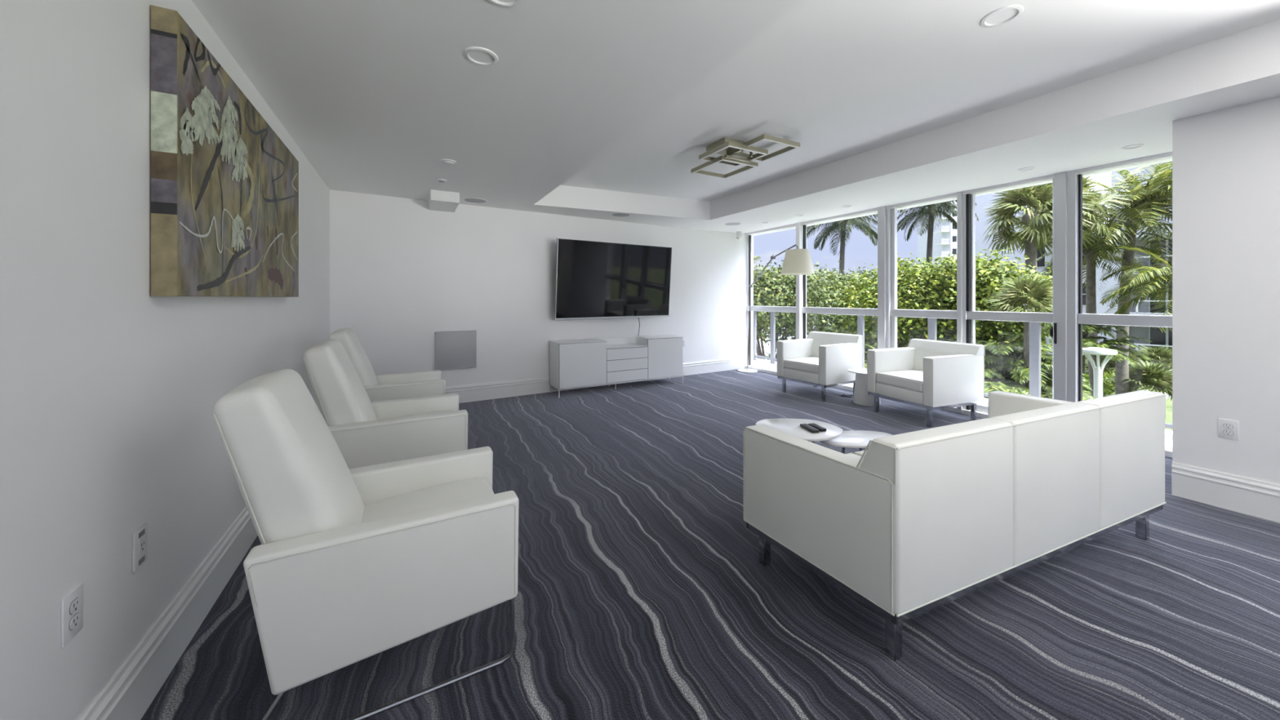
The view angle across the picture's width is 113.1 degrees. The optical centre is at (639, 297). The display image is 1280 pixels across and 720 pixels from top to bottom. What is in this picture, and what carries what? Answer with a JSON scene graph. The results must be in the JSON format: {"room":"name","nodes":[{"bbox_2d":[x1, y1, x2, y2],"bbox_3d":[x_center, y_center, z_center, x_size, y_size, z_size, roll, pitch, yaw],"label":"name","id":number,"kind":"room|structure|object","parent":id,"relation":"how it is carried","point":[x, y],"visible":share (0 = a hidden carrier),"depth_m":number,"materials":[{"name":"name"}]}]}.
{"room":"lounge","nodes":[
{"label":"lounge","id":0,"kind":"room"},
{"bbox_2d":[0,0,329,719],"bbox_3d":[-1.280,-0.150,0.639,0.150,2.900,9.850,0,0,-29],"label":"wall","id":1,"kind":"structure","parent":0,"point":[110,388],"depth_m":1.15,"materials":[{"name":"paint"}]},
{"bbox_2d":[61,582,83,648],"bbox_3d":[-1.420,0.793,1.060,0.009,0.118,0.073,0,0,-29],"label":"wall outlet","id":2,"kind":"object","parent":1,"relation":"attached to","point":[72,605],"visible":1,"depth_m":1.05,"materials":[{"name":"white"}]},
{"bbox_2d":[68,597,80,614],"bbox_3d":[-1.418,0.773,1.061,0.004,0.032,0.038,0,0,-29],"label":"receptacle","id":3,"kind":"object","parent":2,"relation":"attached to","point":[74,603],"depth_m":1.06,"materials":[{"name":"grey"}]},
{"bbox_2d":[68,613,80,631],"bbox_3d":[-1.418,0.812,1.061,0.004,0.032,0.038,0,0,-29],"label":"receptacle","id":4,"kind":"object","parent":2,"relation":"attached to","point":[74,619],"depth_m":1.06,"materials":[{"name":"grey"}]},
{"bbox_2d":[132,522,147,573],"bbox_3d":[-1.567,0.783,1.328,0.009,0.122,0.075,0,0,-29],"label":"wall outlet","id":5,"kind":"object","parent":1,"relation":"attached to","point":[140,537],"visible":1,"depth_m":1.32,"materials":[{"name":"grey"}]},
{"bbox_2d":[138,555,145,565],"bbox_3d":[-1.565,0.825,1.329,0.002,0.016,0.033,0,0,-29],"label":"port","id":6,"kind":"object","parent":5,"relation":"attached to","point":[141,557],"depth_m":1.33,"materials":[{"name":"grey"}]},
{"bbox_2d":[138,528,145,538],"bbox_3d":[-1.565,0.741,1.329,0.002,0.016,0.033,0,0,-29],"label":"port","id":7,"kind":"object","parent":5,"relation":"attached to","point":[141,531],"depth_m":1.33,"materials":[{"name":"grey"}]},
{"bbox_2d":[80,411,320,719],"bbox_3d":[-1.117,1.192,0.521,0.022,0.215,9.187,0,0,-29],"label":"baseboard","id":8,"kind":"structure","parent":1,"relation":"attached to","point":[133,688],"depth_m":1.47,"materials":[{"name":"white paint"}]},
{"bbox_2d":[151,4,298,297],"bbox_3d":[-1.994,-0.480,2.174,0.066,0.950,1.777,0,0,-29],"label":"painting","id":9,"kind":"object","parent":1,"relation":"attached to","point":[224,186],"visible":1,"depth_m":1.64,"materials":[{"name":"paint"}]},
{"bbox_2d":[329,189,753,386],"bbox_3d":[-0.644,-0.150,6.297,6.418,2.900,0.150,0,0,-32],"label":"wall","id":10,"kind":"structure","parent":0,"point":[402,272],"depth_m":5.42,"materials":[{"name":"paint"}]},
{"bbox_2d":[428,189,459,212],"bbox_3d":[-2.261,-1.105,4.866,0.287,0.119,0.588,0,0,-29],"label":"projector","id":11,"kind":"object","parent":10,"relation":"attached to","point":[441,201],"depth_m":4.66,"materials":[{"name":"paint"}]},
{"bbox_2d":[435,330,476,370],"bbox_3d":[-2.254,0.642,5.188,0.464,0.464,0.038,0,0,-32],"label":"wall panel","id":12,"kind":"object","parent":10,"relation":"attached to","point":[456,349],"visible":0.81,"depth_m":5.17,"materials":[{"name":"grey"}]},
{"bbox_2d":[445,356,743,403],"bbox_3d":[-0.713,1.192,6.154,6.150,0.215,0.022,0,0,-32],"label":"baseboard","id":13,"kind":"structure","parent":10,"relation":"attached to","point":[499,389],"depth_m":5.64,"materials":[{"name":"white paint"}]},
{"bbox_2d":[554,238,671,319],"bbox_3d":[-0.375,-0.246,6.190,1.879,1.075,0.317,0,0,-33],"label":"television","id":14,"kind":"object","parent":10,"relation":"attached to","point":[594,279],"visible":1,"depth_m":6.03,"materials":[{"name":"black plastic"}]},
{"bbox_2d":[746,235,795,365],"bbox_3d":[2.288,0.040,7.332,0.085,2.420,1.207,0,0,-29],"label":"window","id":15,"kind":"structure","parent":10,"relation":"in","point":[764,308],"depth_m":7.79,"materials":[{"name":"silver metal"}]},
{"bbox_2d":[795,222,803,339],"bbox_3d":[2.575,0.050,6.759,0.170,2.500,0.074,0,0,-29],"label":"window frame","id":16,"kind":"structure","parent":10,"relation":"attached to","point":[799,228],"depth_m":6.71,"materials":[{"name":"white"}]},
{"bbox_2d":[877,206,891,348],"bbox_3d":[3.225,0.050,5.551,0.150,2.500,0.131,0,0,-29],"label":"trim","id":17,"kind":"structure","parent":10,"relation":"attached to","point":[884,215],"depth_m":5.50,"materials":[{"name":"silver metal"}]},
{"bbox_2d":[956,191,967,413],"bbox_3d":[3.644,0.050,4.766,0.130,2.500,0.074,0,0,-29],"label":"trim","id":18,"kind":"structure","parent":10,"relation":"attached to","point":[962,314],"depth_m":4.74,"materials":[{"name":"silver metal"}]},
{"bbox_2d":[965,179,1057,413],"bbox_3d":[3.849,0.040,4.399,0.162,2.420,0.765,0,0,-29],"label":"door","id":19,"kind":"structure","parent":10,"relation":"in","point":[973,315],"depth_m":4.70,"materials":[{"name":"silver metal"}]},
{"bbox_2d":[1053,171,1078,402],"bbox_3d":[4.070,0.050,4.029,0.170,2.500,0.150,0,0,-29],"label":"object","id":20,"kind":"structure","parent":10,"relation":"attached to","point":[1065,188],"depth_m":3.98,"materials":[{"name":"silver metal"}]},
{"bbox_2d":[141,368,1279,719],"bbox_3d":[1.527,1.360,2.176,6.551,0.120,9.850,0,0,-29],"label":"floor","id":21,"kind":"structure","parent":0,"point":[645,592],"depth_m":1.72,"materials":[{"name":"carpet"}]},
{"bbox_2d":[213,368,518,719],"bbox_3d":[-0.935,0.778,1.557,0.833,1.042,0.614,0,0,-29],"label":"recliner","id":22,"kind":"object","parent":21,"relation":"on","point":[349,566],"visible":1,"depth_m":1.30,"materials":[{"name":"white leather"}]},
{"bbox_2d":[361,476,493,523],"bbox_3d":[-0.830,0.892,1.615,0.554,0.243,0.434,0,0,-29],"label":"seat cushion","id":23,"kind":"object","parent":22,"relation":"on","point":[384,499],"depth_m":1.71,"materials":[{"name":"white leather"}]},
{"bbox_2d":[302,338,467,469],"bbox_3d":[-1.570,0.778,2.675,0.833,1.042,0.614,0,0,-29],"label":"recliner","id":24,"kind":"object","parent":21,"relation":"on","point":[366,433],"visible":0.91,"depth_m":2.43,"materials":[{"name":"white leather"}]},
{"bbox_2d":[399,409,453,417],"bbox_3d":[-1.464,0.892,2.733,0.554,0.243,0.434,0,0,-29],"label":"seat cushion","id":25,"kind":"object","parent":24,"relation":"on","point":[402,413],"depth_m":2.92,"materials":[{"name":"white leather"}]},
{"bbox_2d":[328,328,445,401],"bbox_3d":[-2.171,0.778,3.679,0.833,1.042,0.614,0,0,-29],"label":"recliner","id":26,"kind":"object","parent":21,"relation":"on","point":[384,387],"visible":0.52,"depth_m":3.48,"materials":[{"name":"white leather"}]},
{"bbox_2d":[549,334,684,398],"bbox_3d":[-0.288,0.944,6.102,1.959,0.712,0.389,0,0,-29],"label":"media console","id":27,"kind":"object","parent":21,"relation":"on","point":[594,362],"visible":1,"depth_m":5.87,"materials":[{"name":"white paint"}]},
{"bbox_2d":[606,342,647,348],"bbox_3d":[-0.259,0.696,6.111,0.645,0.012,0.370,0,0,-29],"label":"shelf","id":28,"kind":"object","parent":27,"relation":"attached to","point":[609,345],"depth_m":6.07,"materials":[{"name":"white paint"}]},
{"bbox_2d":[737,244,814,373],"bbox_3d":[2.088,0.257,6.800,0.470,2.086,1.726,0,0,-21],"label":"floor lamp","id":29,"kind":"object","parent":21,"relation":"on","point":[797,261],"visible":1,"depth_m":6.09,"materials":[{"name":"white"}]},
{"bbox_2d":[755,417,843,443],"bbox_3d":[1.081,1.087,2.879,0.502,0.415,0.493,0,0,-29],"label":"coffee table","id":30,"kind":"object","parent":21,"relation":"on","point":[792,427],"visible":0.71,"depth_m":2.85,"materials":[{"name":"white"}]},
{"bbox_2d":[800,423,819,433],"bbox_3d":[1.128,0.869,2.818,0.050,0.021,0.150,0,0,-11],"label":"remote control","id":31,"kind":"object","parent":30,"relation":"on","point":[806,426],"visible":1,"depth_m":2.79,"materials":[{"name":"black plastic"}]},
{"bbox_2d":[808,422,826,431],"bbox_3d":[1.188,0.869,2.837,0.045,0.021,0.130,0,0,-15],"label":"remote control","id":32,"kind":"object","parent":30,"relation":"on","point":[820,428],"visible":0.95,"depth_m":2.80,"materials":[{"name":"black plastic"}]},
{"bbox_2d":[776,331,862,401],"bbox_3d":[2.429,0.898,5.738,0.801,0.803,0.760,0,0,-31],"label":"armchair","id":33,"kind":"object","parent":21,"relation":"on","point":[823,360],"visible":0.97,"depth_m":5.55,"materials":[{"name":"white leather"}]},
{"bbox_2d":[784,356,818,373],"bbox_3d":[2.352,0.903,5.690,0.610,0.152,0.541,0,0,-31],"label":"seat cushion","id":34,"kind":"object","parent":33,"relation":"on","point":[792,364],"depth_m":5.59,"materials":[{"name":"white leather"}]},
{"bbox_2d":[819,430,892,453],"bbox_3d":[1.491,1.127,2.900,0.553,0.335,0.325,0,0,-29],"label":"coffee table","id":35,"kind":"object","parent":21,"relation":"on","point":[860,439],"visible":0.49,"depth_m":2.88,"materials":[{"name":"white"}]},
{"bbox_2d":[847,368,880,406],"bbox_3d":[2.789,1.099,5.204,0.420,0.401,0.420,0,0,-29],"label":"side table","id":36,"kind":"object","parent":21,"relation":"on","point":[861,397],"visible":0.58,"depth_m":5.12,"materials":[{"name":"white"}]},
{"bbox_2d":[866,338,985,427],"bbox_3d":[3.122,0.898,4.662,0.801,0.803,0.760,0,0,-21],"label":"armchair","id":37,"kind":"object","parent":21,"relation":"on","point":[930,375],"visible":1,"depth_m":4.43,"materials":[{"name":"white leather"}]},
{"bbox_2d":[876,369,923,391],"bbox_3d":[3.038,0.903,4.630,0.610,0.152,0.541,0,0,-21],"label":"seat cushion","id":38,"kind":"object","parent":37,"relation":"on","point":[898,380],"depth_m":4.56,"materials":[{"name":"white leather"}]},
{"bbox_2d":[743,390,1166,661],"bbox_3d":[1.663,0.904,2.176,2.192,0.792,0.736,0,0,-23],"label":"sofa","id":39,"kind":"object","parent":21,"relation":"on","point":[909,525],"visible":1,"depth_m":1.72,"materials":[{"name":"white leather"}]},
{"bbox_2d":[848,453,863,460],"bbox_3d":[1.037,0.922,2.012,0.631,0.152,0.609,0,0,-29],"label":"seat cushion","id":40,"kind":"object","parent":39,"relation":"on","point":[857,455],"depth_m":2.31,"materials":[{"name":"white leather"}]},
{"bbox_2d":[191,0,1279,233],"bbox_3d":[1.527,-1.379,2.176,6.551,0.441,9.850,0,0,-29],"label":"ceiling","id":41,"kind":"structure","parent":0,"point":[588,108],"depth_m":2.62,"materials":[{"name":"white paint"}]},
{"bbox_2d":[440,159,456,164],"bbox_3d":[-1.629,-1.149,3.596,0.124,0.020,0.124,0,0,-29],"label":"smoke detector","id":42,"kind":"object","parent":41,"relation":"attached to","point":[449,162],"visible":1,"depth_m":3.57,"materials":[{"name":"white"}]},
{"bbox_2d":[463,197,487,203],"bbox_3d":[-1.960,-1.155,5.038,0.268,0.007,0.268,0,0,-29],"label":"ceiling speaker","id":43,"kind":"object","parent":41,"relation":"attached to","point":[474,200],"visible":1,"depth_m":5.02,"materials":[{"name":"grey"}]},
{"bbox_2d":[463,46,498,66],"bbox_3d":[-0.762,-1.161,2.031,0.156,0.019,0.156,0,0,-29],"label":"recessed light","id":44,"kind":"object","parent":41,"relation":"in","point":[468,50],"visible":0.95,"depth_m":2.02,"materials":[{"name":"white paint"}]},
{"bbox_2d":[488,0,522,7],"bbox_3d":[-0.523,-1.161,1.606,0.156,0.019,0.156,0,0,-29],"label":"recessed light","id":45,"kind":"object","parent":41,"relation":"in","point":[516,2],"visible":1,"depth_m":1.66,"materials":[{"name":"white paint"}]},
{"bbox_2d":[611,212,630,216],"bbox_3d":[-0.265,-1.155,5.897,0.268,0.007,0.268,0,0,-29],"label":"ceiling speaker","id":46,"kind":"object","parent":41,"relation":"attached to","point":[618,214],"visible":1,"depth_m":5.85,"materials":[{"name":"grey"}]},
{"bbox_2d":[724,222,742,225],"bbox_3d":[1.469,-1.165,6.687,0.268,0.007,0.268,0,0,-29],"label":"ceiling speaker","id":47,"kind":"object","parent":41,"relation":"attached to","point":[731,223],"visible":1,"depth_m":6.69,"materials":[{"name":"grey"}]},
{"bbox_2d":[724,222,740,225],"bbox_3d":[1.469,-1.164,6.687,0.244,0.002,0.244,0,0,-29],"label":"grille","id":48,"kind":"object","parent":47,"relation":"attached to","point":[726,224],"depth_m":6.69,"materials":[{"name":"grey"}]},
{"bbox_2d":[736,231,742,239],"bbox_3d":[1.776,-1.116,7.563,0.112,0.128,0.113,0,0,-29],"label":"security camera","id":49,"kind":"object","parent":41,"relation":"attached to","point":[739,233],"visible":1,"depth_m":7.53,"materials":[{"name":"white"}]},
{"bbox_2d":[690,133,799,178],"bbox_3d":[0.924,-1.361,4.049,0.650,0.155,0.945,0,0,-29],"label":"ceiling light","id":50,"kind":"object","parent":41,"relation":"attached to","point":[731,149],"visible":1,"depth_m":3.97,"materials":[{"name":"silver metal"}]},
{"bbox_2d":[692,159,757,178],"bbox_3d":[0.843,-1.287,4.261,0.442,0.006,0.487,0,0,-29],"label":"diffuser","id":51,"kind":"object","parent":50,"relation":"attached to","point":[697,171],"depth_m":4.24,"materials":[{"name":"white"}]},
{"bbox_2d":[699,145,766,166],"bbox_3d":[0.868,-1.317,3.958,0.457,0.006,0.422,0,0,-29],"label":"diffuser","id":52,"kind":"object","parent":50,"relation":"attached to","point":[761,153],"depth_m":3.95,"materials":[{"name":"white"}]},
{"bbox_2d":[732,138,799,162],"bbox_3d":[1.130,-1.347,3.891,0.432,0.006,0.462,0,0,-29],"label":"diffuser","id":53,"kind":"object","parent":50,"relation":"attached to","point":[737,153],"depth_m":3.87,"materials":[{"name":"white"}]},
{"bbox_2d":[980,4,1023,27],"bbox_3d":[1.848,-1.442,2.163,0.170,0.019,0.170,0,0,-29],"label":"recessed light","id":54,"kind":"object","parent":41,"relation":"in","point":[1020,8],"visible":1,"depth_m":2.15,"materials":[{"name":"white paint"}]},
{"bbox_2d":[1017,166,1035,170],"bbox_3d":[3.525,-1.180,3.861,0.116,0.019,0.116,0,0,-29],"label":"recessed light","id":55,"kind":"object","parent":41,"relation":"in","point":[1031,167],"visible":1,"depth_m":3.84,"materials":[{"name":"white paint"}]},
{"bbox_2d":[1121,143,1143,149],"bbox_3d":[3.834,-1.180,3.294,0.116,0.019,0.116,0,0,-29],"label":"recessed light","id":56,"kind":"object","parent":41,"relation":"in","point":[1140,144],"visible":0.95,"depth_m":3.28,"materials":[{"name":"white paint"}]},
{"bbox_2d":[753,358,1172,445],"bbox_3d":[3.666,1.445,6.225,1.090,0.210,7.000,0,0,-29],"label":"floor","id":57,"kind":"structure","parent":0,"point":[1168,433],"depth_m":6.11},
{"bbox_2d":[753,311,1172,428],"bbox_3d":[4.357,0.790,5.577,0.060,1.100,8.400,0,0,-29],"label":"balcony railing","id":58,"kind":"object","parent":57,"relation":"on","point":[1034,327],"visible":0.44,"depth_m":5.19,"materials":[{"name":"grey"}]},
{"bbox_2d":[1172,96,1279,484],"bbox_3d":[5.106,0.065,1.178,1.230,2.470,4.363,0,0,-29],"label":"wall","id":59,"kind":"structure","parent":0,"point":[1226,162],"depth_m":2.61,"materials":[{"name":"paint"}]},
{"bbox_2d":[744,364,1172,457],"bbox_3d":[3.236,1.275,5.636,0.230,0.050,5.253,0,0,-29],"label":"trim","id":60,"kind":"structure","parent":59,"relation":"attached to","point":[1168,448],"depth_m":4.87,"materials":[{"name":"white"}]},
{"bbox_2d":[802,225,877,338],"bbox_3d":[2.918,0.040,6.181,0.085,2.420,1.269,0,0,-29],"label":"window","id":61,"kind":"structure","parent":60,"relation":"on","point":[847,311],"depth_m":6.42,"materials":[{"name":"silver metal"}]},
{"bbox_2d":[890,208,956,347],"bbox_3d":[3.475,0.040,5.164,0.085,2.420,0.788,0,0,-29],"label":"window","id":62,"kind":"structure","parent":60,"relation":"on","point":[895,313],"depth_m":5.46,"materials":[{"name":"silver metal"}]},
{"bbox_2d":[744,151,1172,235],"bbox_3d":[3.240,-1.186,5.638,0.220,0.068,5.253,0,0,-29],"label":"trim","id":63,"kind":"structure","parent":59,"relation":"attached to","point":[1166,157],"depth_m":4.49,"materials":[{"name":"white"}]},
{"bbox_2d":[1077,173,1172,401],"bbox_3d":[4.304,0.040,3.649,0.085,2.420,0.742,0,0,-29],"label":"window","id":64,"kind":"structure","parent":59,"relation":"in","point":[1162,321],"depth_m":3.91,"materials":[{"name":"silver metal"}]},
{"bbox_2d":[1171,462,1279,522],"bbox_3d":[4.557,1.192,0.878,0.022,0.215,4.363,0,0,-29],"label":"baseboard","id":65,"kind":"structure","parent":59,"relation":"attached to","point":[1253,497],"depth_m":2.60,"materials":[{"name":"white paint"}]},
{"bbox_2d":[1217,417,1239,440],"bbox_3d":[3.620,0.810,2.603,0.009,0.118,0.075,0,0,-29],"label":"wall outlet","id":66,"kind":"object","parent":59,"relation":"attached to","point":[1227,428],"visible":1,"depth_m":2.60,"materials":[{"name":"white"}]},
{"bbox_2d":[1222,422,1233,429],"bbox_3d":[3.619,0.790,2.602,0.002,0.032,0.038,0,0,-29],"label":"receptacle","id":67,"kind":"object","parent":66,"relation":"attached to","point":[1225,425],"depth_m":2.60,"materials":[{"name":"grey"}]},
{"bbox_2d":[1222,429,1233,435],"bbox_3d":[3.619,0.830,2.602,0.002,0.032,0.038,0,0,-29],"label":"receptacle","id":68,"kind":"object","parent":66,"relation":"attached to","point":[1225,432],"depth_m":2.60,"materials":[{"name":"grey"}]},
{"label":"outside","id":69,"kind":"structure","parent":0,"visible":0},
{"bbox_2d":[834,330,1172,430],"bbox_3d":[49.494,4.900,61.298,134.300,0.200,180.000,0,0,-29],"label":"ground","id":70,"kind":"structure","parent":69,"point":[1168,419],"depth_m":18.11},
{"bbox_2d":[756,305,831,359],"bbox_3d":[7.057,2.700,29.800,19.000,4.200,0.300,0,0,-29],"label":"wall","id":71,"kind":"structure","parent":70,"relation":"on","point":[766,347],"depth_m":30.83,"materials":[{"name":"paint"}]},
{"bbox_2d":[757,262,922,306],"bbox_3d":[16.098,0.977,37.714,28.570,7.658,11.603,0,0,13],"label":"bush","id":72,"kind":"object","parent":70,"relation":"on","point":[864,271],"visible":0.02,"depth_m":36.24,"materials":[{"name":"green plant"}]},
{"bbox_2d":[806,213,877,323],"bbox_3d":[14.273,-1.224,29.932,5.885,12.082,5.772,0,0,-29],"label":"coconut palm","id":73,"kind":"object","parent":70,"relation":"on","point":[840,224],"visible":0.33,"depth_m":29.97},
{"bbox_2d":[917,200,956,270],"bbox_3d":[79.757,-10.200,105.571,19.575,30.000,17.249,0,0,-29],"label":"tower","id":74,"kind":"structure","parent":70,"relation":"on","point":[944,236],"depth_m":103.00,"materials":[{"name":"paint"}]},
{"bbox_2d":[897,200,978,279],"bbox_3d":[22.024,-2.097,32.042,5.321,13.829,5.665,0,0,27],"label":"coconut palm","id":75,"kind":"object","parent":70,"relation":"on","point":[932,210],"visible":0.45,"depth_m":32.03,"materials":[{"name":"plant"}]},
{"bbox_2d":[921,247,1052,353],"bbox_3d":[9.255,1.645,11.024,3.082,6.323,2.503,0,0,22],"label":"bush","id":76,"kind":"object","parent":70,"relation":"on","point":[1013,335],"visible":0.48,"depth_m":10.62,"materials":[{"name":"green plant"}]},
{"bbox_2d":[983,354,1005,380],"bbox_3d":[7.271,3.007,10.090,2.297,3.599,2.149,0,0,-29],"label":"shrub","id":77,"kind":"object","parent":70,"relation":"on","point":[987,374],"visible":0.06,"depth_m":9.30,"materials":[{"name":"green plant"}]},
{"bbox_2d":[953,339,1052,386],"bbox_3d":[8.393,2.893,9.942,2.324,3.827,2.245,0,0,-29],"label":"shrub","id":78,"kind":"object","parent":70,"relation":"on","point":[991,348],"visible":0.39,"depth_m":9.34,"materials":[{"name":"green plant"}]},
{"bbox_2d":[984,369,1029,398],"bbox_3d":[7.887,3.239,9.996,2.553,3.136,2.736,0,0,1],"label":"shrub","id":79,"kind":"object","parent":70,"relation":"on","point":[990,384],"visible":0.14,"depth_m":9.02,"materials":[{"name":"green plant"}]},
{"bbox_2d":[985,271,1052,389],"bbox_3d":[8.419,2.114,9.082,1.683,5.372,1.483,0,0,35],"label":"fan palm","id":80,"kind":"object","parent":70,"relation":"on","point":[1036,292],"visible":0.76,"depth_m":9.00,"materials":[{"name":"green plant"}]},
{"bbox_2d":[986,351,1052,384],"bbox_3d":[8.605,3.002,9.463,1.716,3.608,1.637,0,0,22],"label":"shrub","id":81,"kind":"object","parent":70,"relation":"on","point":[1018,362],"visible":0.31,"depth_m":9.27,"materials":[{"name":"green plant"}]},
{"bbox_2d":[991,386,1052,398],"bbox_3d":[8.214,3.349,8.871,1.660,2.916,1.627,0,0,13],"label":"shrub","id":82,"kind":"object","parent":70,"relation":"on","point":[1008,388],"visible":0.06,"depth_m":8.78,"materials":[{"name":"green plant"}]},
{"bbox_2d":[1002,366,1052,385],"bbox_3d":[9.013,3.159,9.600,1.276,3.295,1.372,0,0,-29],"label":"shrub","id":83,"kind":"object","parent":70,"relation":"on","point":[1048,373],"visible":0.15,"depth_m":9.35,"materials":[{"name":"green plant"}]},
{"bbox_2d":[982,183,1094,277],"bbox_3d":[11.946,0.521,12.927,2.747,8.564,2.729,0,0,-29],"label":"fan palm","id":84,"kind":"object","parent":70,"relation":"on","point":[1034,236],"visible":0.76,"depth_m":12.89,"materials":[{"name":"green plant"}]},
{"bbox_2d":[985,364,1095,400],"bbox_3d":[8.952,3.138,10.049,2.620,3.338,2.777,0,0,-29],"label":"shrub","id":85,"kind":"object","parent":70,"relation":"on","point":[1047,388],"visible":0.09,"depth_m":9.17,"materials":[{"name":"green plant"}]},
{"bbox_2d":[975,172,1111,353],"bbox_3d":[38.276,-8.700,41.390,13.100,27.000,7.650,0,0,-29],"label":"apartment tower","id":86,"kind":"structure","parent":70,"relation":"on","point":[982,201],"depth_m":39.82,"materials":[{"name":"paint"}]},
{"bbox_2d":[1044,354,1107,373],"bbox_3d":[25.648,4.145,24.993,17.233,1.502,1.522,0,0,-29],"label":"hedge","id":87,"kind":"object","parent":70,"relation":"on","point":[1086,367],"visible":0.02,"depth_m":24.40,"materials":[{"name":"green plant"}]},
{"bbox_2d":[1021,175,1132,249],"bbox_3d":[14.156,0.291,13.897,2.690,9.025,2.680,0,0,-29],"label":"fan palm","id":88,"kind":"object","parent":70,"relation":"on","point":[1088,219],"visible":0.19,"depth_m":13.35,"materials":[{"name":"green plant"}]},
{"bbox_2d":[1045,367,1129,398],"bbox_3d":[21.825,4.321,20.528,14.286,1.155,1.054,0,0,-29],"label":"shrub","id":89,"kind":"object","parent":70,"relation":"on","point":[1106,390],"visible":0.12,"depth_m":20.71,"materials":[{"name":"green plant"}]},
{"bbox_2d":[1044,336,1153,396],"bbox_3d":[14.244,2.987,13.291,2.432,3.640,2.363,0,0,-29],"label":"shrub","id":90,"kind":"object","parent":70,"relation":"on","point":[1091,341],"visible":0.41,"depth_m":12.90,"materials":[{"name":"green plant"}]},
{"bbox_2d":[1082,346,1117,398],"bbox_3d":[11.910,3.050,11.001,0.680,3.500,0.680,0,0,-29],"label":"garden lamp","id":91,"kind":"object","parent":70,"relation":"on","point":[1097,371],"visible":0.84,"depth_m":10.93,"materials":[{"name":"white metal"}]},
{"bbox_2d":[1036,218,1168,396],"bbox_3d":[17.092,0.838,15.969,3.660,7.957,3.510,0,0,-29],"label":"coconut palm","id":92,"kind":"object","parent":70,"relation":"on","point":[1091,288],"visible":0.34,"depth_m":15.92,"materials":[{"name":"plant"}]},
{"bbox_2d":[1082,324,1133,390],"bbox_3d":[14.820,2.696,14.077,2.117,4.222,1.892,0,0,-1],"label":"shrub","id":93,"kind":"object","parent":70,"relation":"on","point":[1086,328],"visible":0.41,"depth_m":13.71,"materials":[{"name":"green plant"}]},
{"bbox_2d":[1045,221,1172,368],"bbox_3d":[41.719,-0.100,26.146,10.500,9.800,22.800,0,0,-29],"label":"apartment building","id":94,"kind":"structure","parent":70,"relation":"on","point":[1159,339],"depth_m":30.22,"materials":[{"name":"paint"}]},
{"bbox_2d":[1048,161,1172,395],"bbox_3d":[17.564,0.112,15.080,5.064,9.406,5.279,0,0,-29],"label":"coconut palm","id":95,"kind":"object","parent":70,"relation":"on","point":[1131,215],"visible":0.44,"depth_m":14.55,"materials":[{"name":"plant"}]},
{"bbox_2d":[1084,345,1157,374],"bbox_3d":[19.283,3.298,16.938,2.089,3.005,2.410,0,0,-29],"label":"shrub","id":96,"kind":"object","parent":70,"relation":"on","point":[1110,365],"visible":0.25,"depth_m":16.84,"materials":[{"name":"green plant"}]},
{"bbox_2d":[1098,245,1172,336],"bbox_3d":[16.671,1.263,12.973,4.178,7.104,4.011,0,0,-29],"label":"coconut palm","id":97,"kind":"object","parent":70,"relation":"on","point":[1142,277],"visible":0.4,"depth_m":13.30,"materials":[{"name":"plant"}]},
{"bbox_2d":[1104,358,1172,401],"bbox_3d":[18.129,3.484,15.002,2.397,2.631,2.320,0,0,-29],"label":"shrub","id":98,"kind":"object","parent":70,"relation":"on","point":[1144,376],"visible":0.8,"depth_m":14.75,"materials":[{"name":"green plant"}]},
{"bbox_2d":[1105,163,1172,213],"bbox_3d":[19.910,-0.533,15.095,4.756,10.710,4.727,0,0,-29],"label":"coconut palm","id":99,"kind":"object","parent":70,"relation":"on","point":[1146,175],"visible":0.07,"depth_m":15.43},
{"bbox_2d":[1135,345,1172,390],"bbox_3d":[23.195,3.416,18.966,1.688,2.768,1.800,0,0,33],"label":"shrub","id":100,"kind":"object","parent":70,"relation":"on","point":[1162,354],"visible":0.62,"depth_m":18.69,"materials":[{"name":"green plant"}]},
{"bbox_3d":[11.835,4.785,21.072,27.000,0.030,14.400,0,0,-29],"label":"path","id":101,"kind":"object","parent":70,"relation":"on","visible":0},
{"bbox_2d":[753,256,771,275],"bbox_3d":[3.333,1.661,13.830,1.809,6.296,2.044,0,0,5],"label":"coconut palm","id":102,"kind":"object","parent":101,"relation":"on","point":[757,258],"visible":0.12,"depth_m":13.72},
{"bbox_2d":[753,260,857,361],"bbox_3d":[3.826,1.804,13.319,5.743,6.003,3.245,0,0,19],"label":"bush","id":103,"kind":"object","parent":101,"relation":"on","point":[785,285],"visible":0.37,"depth_m":12.58,"materials":[{"name":"green plant"}]},
{"bbox_2d":[753,260,877,346],"bbox_3d":[7.760,1.617,18.318,8.082,6.380,5.026,0,0,25],"label":"bush","id":104,"kind":"object","parent":101,"relation":"on","point":[841,277],"visible":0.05,"depth_m":17.73,"materials":[{"name":"green plant"}]},
{"bbox_2d":[864,343,875,368],"bbox_3d":[5.515,3.019,12.099,2.477,3.577,2.360,0,0,17],"label":"shrub","id":105,"kind":"object","parent":101,"relation":"on","point":[865,344],"visible":0.02,"depth_m":11.48,"materials":[{"name":"green plant"}]},
{"bbox_2d":[836,315,916,365],"bbox_3d":[7.803,2.574,14.360,2.681,4.472,2.222,0,0,16],"label":"bush","id":106,"kind":"object","parent":101,"relation":"on","point":[849,326],"visible":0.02,"depth_m":14.05,"materials":[{"name":"green plant"}]},
{"bbox_2d":[840,270,940,337],"bbox_3d":[9.846,1.771,16.070,4.005,6.072,4.346,0,0,-42],"label":"bush","id":107,"kind":"object","parent":101,"relation":"on","point":[868,277],"visible":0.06,"depth_m":16.35,"materials":[{"name":"green plant"}]},
{"bbox_2d":[825,253,1009,351],"bbox_3d":[8.024,1.738,12.319,4.753,6.138,3.212,0,0,35],"label":"bush","id":108,"kind":"object","parent":101,"relation":"on","point":[911,291],"visible":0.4,"depth_m":12.01,"materials":[{"name":"green plant"}]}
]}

